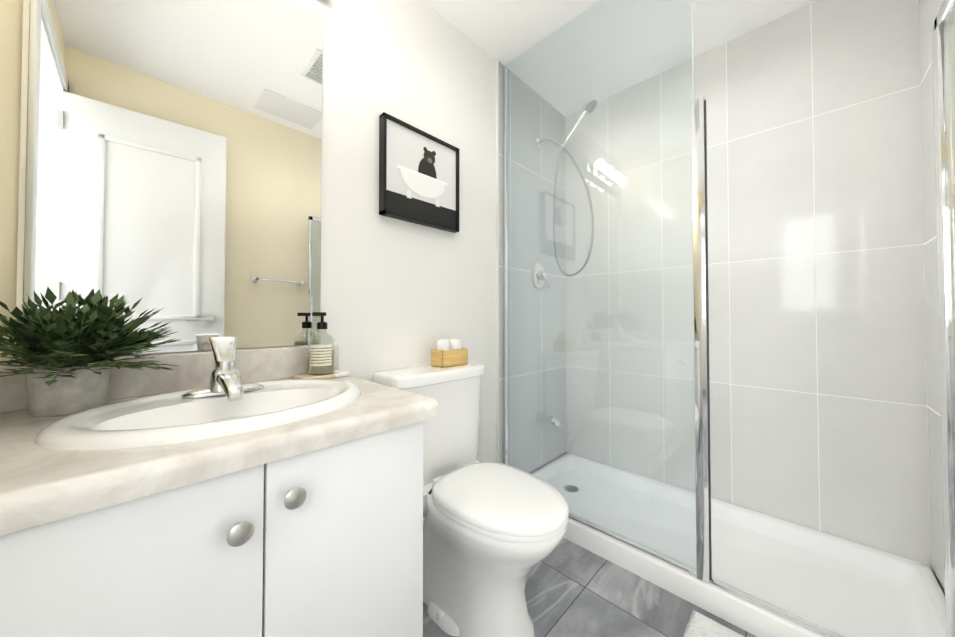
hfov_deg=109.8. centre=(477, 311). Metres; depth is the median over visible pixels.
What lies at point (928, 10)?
wall tile
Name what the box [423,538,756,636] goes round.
floor
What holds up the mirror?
attached to the wall at (400, 294)
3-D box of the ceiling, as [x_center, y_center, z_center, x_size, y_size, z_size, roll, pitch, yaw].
[-0.080,-1.426,0.551,1.764,0.080,3.790,-1,-1,44]
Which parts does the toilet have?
tank lid, tank, bowl, seat, seat lid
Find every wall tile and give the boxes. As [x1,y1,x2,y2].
[499,62,566,472]
[565,0,935,576]
[918,0,944,590]
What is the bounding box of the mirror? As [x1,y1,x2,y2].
[15,0,322,360]
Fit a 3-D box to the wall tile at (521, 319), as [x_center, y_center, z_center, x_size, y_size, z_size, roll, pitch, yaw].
[0.359,-0.155,2.066,0.010,2.410,0.715,-1,-1,44]
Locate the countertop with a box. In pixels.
[0,376,437,535]
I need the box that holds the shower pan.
[532,453,945,636]
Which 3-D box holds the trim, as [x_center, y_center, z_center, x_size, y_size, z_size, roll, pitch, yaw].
[0.650,-0.168,1.280,1.524,2.410,0.006,-1,-1,44]
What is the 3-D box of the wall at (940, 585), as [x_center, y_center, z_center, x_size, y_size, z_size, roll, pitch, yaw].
[0.926,-0.184,0.385,0.120,2.410,2.594,-1,-1,44]
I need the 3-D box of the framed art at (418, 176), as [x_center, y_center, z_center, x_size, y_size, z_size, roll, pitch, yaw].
[-0.235,-0.571,1.444,0.035,0.390,0.395,-1,-1,44]
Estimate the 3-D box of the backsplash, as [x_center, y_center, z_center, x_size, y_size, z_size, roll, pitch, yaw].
[-0.756,0.160,0.907,0.019,0.100,0.763,-1,-1,44]
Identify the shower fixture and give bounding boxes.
[531,98,597,428]
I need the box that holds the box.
[431,338,467,367]
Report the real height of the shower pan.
0.090 m
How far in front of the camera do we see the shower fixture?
1.98 m
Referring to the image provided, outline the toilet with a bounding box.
[373,362,568,636]
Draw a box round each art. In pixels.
[379,112,458,232]
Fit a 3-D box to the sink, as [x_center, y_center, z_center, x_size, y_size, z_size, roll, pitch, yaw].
[-0.526,0.263,0.733,0.426,0.149,0.536,-1,-1,44]
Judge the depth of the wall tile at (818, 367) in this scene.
1.55 m
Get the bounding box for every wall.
[0,0,565,522]
[936,576,944,594]
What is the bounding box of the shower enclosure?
[503,0,954,636]
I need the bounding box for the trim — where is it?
[496,60,498,462]
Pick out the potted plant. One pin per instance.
(72, 377)
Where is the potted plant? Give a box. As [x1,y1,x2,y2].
[0,287,180,416]
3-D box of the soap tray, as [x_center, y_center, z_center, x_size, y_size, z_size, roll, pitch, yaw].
[-0.499,0.206,1.077,0.076,0.013,0.150,-1,-1,39]
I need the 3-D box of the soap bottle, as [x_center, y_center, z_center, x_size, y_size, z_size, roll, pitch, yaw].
[-0.500,0.101,1.079,0.079,0.196,0.078,-1,-1,44]
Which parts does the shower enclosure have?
door frame, door glass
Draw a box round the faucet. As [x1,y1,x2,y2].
[181,337,263,400]
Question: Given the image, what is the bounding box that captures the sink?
[34,379,360,449]
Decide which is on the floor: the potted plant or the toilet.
the toilet
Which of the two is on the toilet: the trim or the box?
the box
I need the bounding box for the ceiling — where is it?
[423,0,816,116]
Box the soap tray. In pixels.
[292,370,349,378]
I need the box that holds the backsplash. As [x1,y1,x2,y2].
[0,344,338,412]
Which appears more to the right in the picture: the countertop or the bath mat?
the bath mat
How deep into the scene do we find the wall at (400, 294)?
1.35 m
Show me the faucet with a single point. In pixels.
(225, 381)
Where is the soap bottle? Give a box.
[308,312,334,374]
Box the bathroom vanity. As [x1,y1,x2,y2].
[0,337,437,636]
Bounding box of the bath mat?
[683,610,744,636]
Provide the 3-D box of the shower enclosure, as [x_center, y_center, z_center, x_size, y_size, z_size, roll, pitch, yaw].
[0.512,-0.214,1.139,1.503,2.316,0.538,-1,-1,44]
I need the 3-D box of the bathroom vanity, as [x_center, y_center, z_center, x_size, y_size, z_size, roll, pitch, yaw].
[-0.555,0.544,0.705,0.579,0.965,0.763,-1,-1,44]

